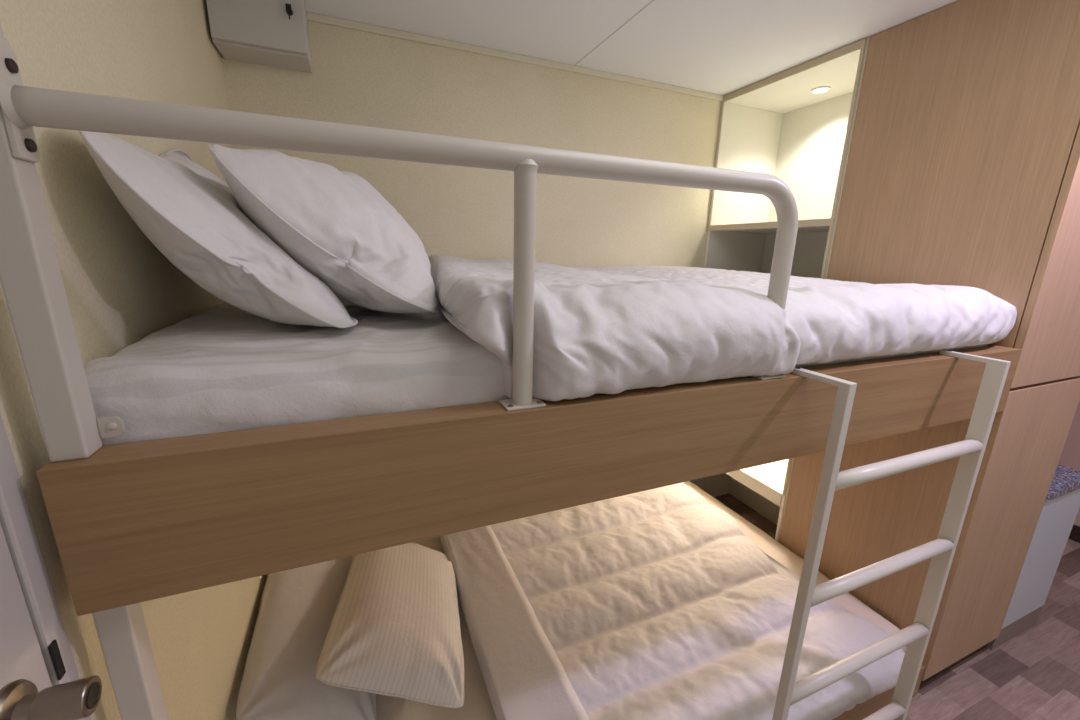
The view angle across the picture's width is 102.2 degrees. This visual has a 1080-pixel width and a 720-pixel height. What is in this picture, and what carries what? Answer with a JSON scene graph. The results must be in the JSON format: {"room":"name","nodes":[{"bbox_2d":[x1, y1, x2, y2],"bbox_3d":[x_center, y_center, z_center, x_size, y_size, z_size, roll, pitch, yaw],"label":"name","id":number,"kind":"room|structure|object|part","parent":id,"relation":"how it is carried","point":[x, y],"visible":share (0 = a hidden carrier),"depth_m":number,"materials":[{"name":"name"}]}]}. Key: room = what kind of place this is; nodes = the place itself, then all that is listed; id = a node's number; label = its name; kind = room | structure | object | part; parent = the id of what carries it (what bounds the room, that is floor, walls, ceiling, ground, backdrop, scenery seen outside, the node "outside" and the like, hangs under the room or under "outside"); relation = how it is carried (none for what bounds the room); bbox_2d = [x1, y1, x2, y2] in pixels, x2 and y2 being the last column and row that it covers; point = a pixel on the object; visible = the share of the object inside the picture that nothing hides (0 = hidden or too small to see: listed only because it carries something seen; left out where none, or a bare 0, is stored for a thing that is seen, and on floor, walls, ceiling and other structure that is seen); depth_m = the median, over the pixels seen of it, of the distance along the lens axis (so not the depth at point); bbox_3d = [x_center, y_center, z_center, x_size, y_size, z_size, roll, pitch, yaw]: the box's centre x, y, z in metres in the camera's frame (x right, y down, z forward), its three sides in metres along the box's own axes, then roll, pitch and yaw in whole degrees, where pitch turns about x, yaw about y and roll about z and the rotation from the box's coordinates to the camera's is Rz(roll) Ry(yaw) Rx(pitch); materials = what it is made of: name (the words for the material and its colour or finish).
{"room":"ship cabin","nodes":[
{"label":"ship cabin","id":0,"kind":"room"},
{"bbox_2d":[0,0,267,719],"bbox_3d":[-0.843,0.085,1.054,0.100,2.172,1.327,-4,15,-22],"label":"wall","id":1,"kind":"structure","parent":0,"point":[121,290],"depth_m":0.68,"materials":[{"name":"beige paint"}]},
{"bbox_2d":[0,414,90,719],"bbox_3d":[-0.583,0.288,0.459,0.106,2.080,0.032,-4,15,-22],"label":"trim","id":2,"kind":"structure","parent":1,"relation":"attached to","point":[16,521],"depth_m":0.46,"materials":[{"name":"grey"}]},
{"bbox_3d":[-0.532,0.330,0.480,0.003,0.046,0.010,-4,15,-22],"label":"strike plate","id":3,"kind":"part","parent":2,"relation":"part of","materials":[{"name":"black plastic"}]},
{"bbox_2d":[0,523,101,719],"bbox_3d":[-0.365,0.384,0.089,0.110,2.067,0.840,-4,15,-22],"label":"door","id":4,"kind":"structure","parent":1,"relation":"in","point":[27,692],"depth_m":0.43,"materials":[{"name":"grey"}]},
{"bbox_3d":[-0.481,0.341,0.428,0.064,0.063,0.063,-4,15,-22],"label":"knob","id":5,"kind":"part","parent":4,"relation":"part of","materials":[{"name":"silver metal"}]},
{"bbox_2d":[206,0,311,72],"bbox_3d":[-0.835,-1.008,1.304,0.244,0.171,0.176,-4,15,-22],"label":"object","id":6,"kind":"object","parent":1,"relation":"attached to","point":[273,33],"visible":1,"depth_m":1.27,"materials":[{"name":"grey plastic"}]},
{"bbox_2d":[221,21,720,267],"bbox_3d":[0.774,-0.203,2.350,3.900,2.172,0.100,-4,15,-22],"label":"wall","id":7,"kind":"structure","parent":0,"point":[361,78],"depth_m":1.74,"materials":[{"name":"beige paint"}]},
{"bbox_2d":[307,12,723,100],"bbox_3d":[-0.060,-1.163,1.684,2.000,0.022,0.012,-4,15,-22],"label":"trim","id":8,"kind":"structure","parent":7,"relation":"attached to","point":[313,17],"depth_m":1.64,"materials":[{"name":"beige"}]},
{"bbox_2d":[304,0,958,95],"bbox_3d":[1.329,-0.927,0.700,4.000,0.060,3.139,-4,15,-22],"label":"ceiling","id":9,"kind":"structure","parent":0,"point":[720,47],"depth_m":1.45,"materials":[{"name":"white paint"}]},
{"bbox_2d":[574,0,653,65],"bbox_3d":[0.714,-0.834,0.401,0.004,0.001,3.027,-4,15,-22],"label":"trim","id":10,"kind":"structure","parent":9,"relation":"attached to","point":[652,0],"depth_m":1.47,"materials":[{"name":"white"}]},
{"bbox_2d":[714,494,1079,719],"bbox_3d":[1.280,1.237,1.243,4.000,0.060,3.139,-4,15,-22],"label":"floor","id":11,"kind":"structure","parent":0,"point":[1034,674],"depth_m":1.57,"materials":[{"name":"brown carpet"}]},
{"bbox_2d":[0,22,1021,719],"bbox_3d":[0.146,0.267,1.456,1.994,1.668,1.235,-4,15,-22],"label":"bunk bed","id":12,"kind":"object","parent":11,"relation":"on","point":[133,523],"visible":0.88,"depth_m":0.56,"materials":[{"name":"brown wood"}]},
{"bbox_3d":[-0.488,-0.241,0.403,0.004,0.105,0.033,-4,15,-22],"label":"flange plate","id":13,"kind":"part","parent":12,"relation":"part of","materials":[{"name":"beige metal"}]},
{"bbox_3d":[-0.521,0.473,0.575,0.032,1.668,0.033,-4,15,-22],"label":"corner post","id":14,"kind":"part","parent":12,"relation":"part of","materials":[{"name":"beige metal"}]},
{"bbox_3d":[-0.012,-0.112,0.632,1.029,0.364,0.034,-4,15,-22],"label":"guard rail","id":15,"kind":"part","parent":12,"relation":"part of","materials":[{"name":"beige metal"}]},
{"bbox_3d":[-0.027,0.067,0.670,0.062,0.004,0.042,-4,15,-22],"label":"foot plate","id":16,"kind":"part","parent":12,"relation":"part of","materials":[{"name":"beige metal"}]},
{"bbox_2d":[84,299,986,444],"bbox_3d":[0.136,-0.102,1.400,1.985,0.205,1.199,-4,15,-22],"label":"mattress","id":17,"kind":"object","parent":12,"relation":"on","point":[226,367],"visible":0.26,"depth_m":0.61,"materials":[{"name":"white fabric"}]},
{"bbox_2d":[79,131,357,327],"bbox_3d":[-0.578,-0.265,0.874,0.312,0.331,0.650,-7,16,-29],"label":"pillow","id":18,"kind":"object","parent":17,"relation":"on","point":[192,216],"visible":0.87,"depth_m":0.66,"materials":[{"name":"white fabric"}]},
{"bbox_2d":[208,144,437,313],"bbox_3d":[-0.451,-0.289,1.022,0.360,0.307,0.654,-4,15,-20],"label":"pillow","id":19,"kind":"object","parent":17,"relation":"on","point":[333,223],"visible":0.98,"depth_m":0.77,"materials":[{"name":"white fabric"}]},
{"bbox_2d":[428,254,1016,400],"bbox_3d":[0.383,-0.218,1.415,1.515,0.208,1.250,-4,15,-22],"label":"duvet","id":20,"kind":"object","parent":17,"relation":"on","point":[598,329],"visible":0.94,"depth_m":0.77,"materials":[{"name":"white fabric"}]},
{"bbox_2d":[352,481,906,719],"bbox_3d":[0.115,0.906,1.655,1.986,0.115,1.202,-4,15,-22],"label":"mattress","id":21,"kind":"object","parent":12,"relation":"on","point":[477,705],"visible":0.09,"depth_m":1.35,"materials":[{"name":"beige fabric"}]},
{"bbox_2d":[236,556,375,719],"bbox_3d":[-0.668,0.783,1.318,0.288,0.222,0.685,-5,15,-23],"label":"pillow","id":22,"kind":"object","parent":21,"relation":"on","point":[298,606],"visible":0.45,"depth_m":1.12,"materials":[{"name":"white fabric"}]},
{"bbox_2d":[316,542,463,707],"bbox_3d":[-0.434,0.758,1.369,0.348,0.277,0.712,-2,15,-14],"label":"pillow","id":23,"kind":"object","parent":21,"relation":"on","point":[394,630],"visible":0.94,"depth_m":1.14,"materials":[{"name":"white fabric"}]},
{"bbox_2d":[439,483,904,719],"bbox_3d":[0.353,0.842,1.679,1.307,0.183,1.262,-4,15,-22],"label":"duvet","id":24,"kind":"object","parent":21,"relation":"on","point":[652,604],"visible":0.81,"depth_m":1.42,"materials":[{"name":"white fabric"}]},
{"bbox_3d":[0.445,0.029,0.861,0.062,0.004,0.042,-4,15,-22],"label":"foot plate","id":25,"kind":"part","parent":12,"relation":"part of","materials":[{"name":"beige"}]},
{"bbox_3d":[0.365,1.147,1.108,1.976,0.116,0.026,-4,15,-22],"label":"rail","id":26,"kind":"part","parent":12,"relation":"part of","materials":[{"name":"brown wood"}]},
{"bbox_2d":[772,350,1010,719],"bbox_3d":[0.774,0.601,1.087,0.554,1.227,0.128,-4,15,-22],"label":"ladder","id":27,"kind":"object","parent":12,"relation":"attached to","point":[916,636],"visible":0.98,"depth_m":1.00,"materials":[{"name":"white metal"}]},
{"bbox_2d":[690,38,866,540],"bbox_3d":[1.145,-0.133,2.108,0.404,2.170,0.648,-4,15,-22],"label":"shelf unit","id":28,"kind":"object","parent":11,"relation":"on","point":[775,125],"visible":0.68,"depth_m":2.11,"materials":[{"name":"white wood"}]},
{"bbox_3d":[1.027,-0.207,2.391,0.400,2.170,0.016,-4,15,-22],"label":"panel","id":29,"kind":"part","parent":28,"relation":"part of","materials":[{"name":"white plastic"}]},
{"bbox_3d":[1.127,0.535,2.274,0.388,0.063,0.616,-4,15,-22],"label":"shelf","id":30,"kind":"part","parent":28,"relation":"part of","materials":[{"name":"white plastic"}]},
{"bbox_3d":[1.153,-0.606,1.987,0.388,0.026,0.616,-4,15,-22],"label":"shelf","id":31,"kind":"part","parent":28,"relation":"part of","materials":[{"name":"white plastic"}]},
{"bbox_3d":[1.327,-0.147,2.181,0.012,2.170,0.616,-4,15,-22],"label":"panel","id":32,"kind":"part","parent":28,"relation":"part of","materials":[{"name":"white plastic"}]},
{"bbox_3d":[1.165,-1.171,1.845,0.388,0.028,0.616,-4,15,-22],"label":"panel","id":33,"kind":"part","parent":28,"relation":"part of","materials":[{"name":"white plastic"}]},
{"bbox_2d":[811,86,830,93],"bbox_3d":[1.203,-1.157,1.866,0.072,0.006,0.072,-4,15,-22],"label":"recessed light","id":34,"kind":"object","parent":28,"relation":"attached to","point":[821,89],"visible":1,"depth_m":1.85,"materials":[{"name":"white"}]},
{"bbox_2d":[814,88,827,92],"bbox_3d":[1.203,-1.156,1.866,0.052,0.003,0.052,-4,15,-22],"label":"diffuser","id":35,"kind":"object","parent":34,"relation":"attached to","point":[816,90],"depth_m":1.86,"materials":[{"name":"white plastic"}]},
{"bbox_3d":[1.268,-0.059,1.824,0.400,2.170,0.012,-4,15,-22],"label":"panel","id":36,"kind":"part","parent":28,"relation":"part of","materials":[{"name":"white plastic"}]},
{"bbox_2d":[777,0,1079,685],"bbox_3d":[1.419,0.009,1.568,0.478,2.170,0.588,-4,15,-22],"label":"wardrobe","id":37,"kind":"object","parent":11,"relation":"on","point":[962,165],"visible":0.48,"depth_m":1.34,"materials":[{"name":"brown wood"}]},
{"bbox_3d":[1.516,0.565,1.435,0.478,1.020,0.018,-4,15,-22],"label":"door","id":38,"kind":"part","parent":37,"relation":"part of","materials":[{"name":"brown wood"}]},
{"bbox_3d":[1.539,-0.457,1.179,0.478,1.068,0.018,-4,15,-22],"label":"door","id":39,"kind":"part","parent":37,"relation":"part of","materials":[{"name":"brown wood"}]},
{"bbox_2d":[986,489,1079,649],"bbox_3d":[1.787,0.723,1.897,0.342,0.642,0.556,-4,15,-22],"label":"base cabinet","id":40,"kind":"object","parent":11,"relation":"on","point":[1057,517],"visible":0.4,"depth_m":1.65,"materials":[{"name":"grey laminate"}]},
{"bbox_2d":[1045,464,1079,501],"bbox_3d":[1.801,0.395,1.816,0.356,0.034,0.569,-4,15,-22],"label":"countertop","id":41,"kind":"structure","parent":40,"relation":"on","point":[1065,480],"depth_m":1.57,"materials":[{"name":"grey stone"}]},
{"bbox_2d":[1058,400,1079,525],"bbox_3d":[3.127,0.025,1.655,0.100,2.172,3.039,-4,15,-22],"label":"wall","id":42,"kind":"structure","parent":0,"point":[1070,455],"depth_m":2.32,"materials":[{"name":"beige paint"}]},
{"bbox_2d":[1068,524,1079,542],"bbox_3d":[3.051,1.041,1.888,0.015,0.085,3.039,-4,15,-22],"label":"baseboard","id":43,"kind":"structure","parent":42,"relation":"attached to","point":[1074,535],"depth_m":2.32,"materials":[{"name":"brown"}]}
]}

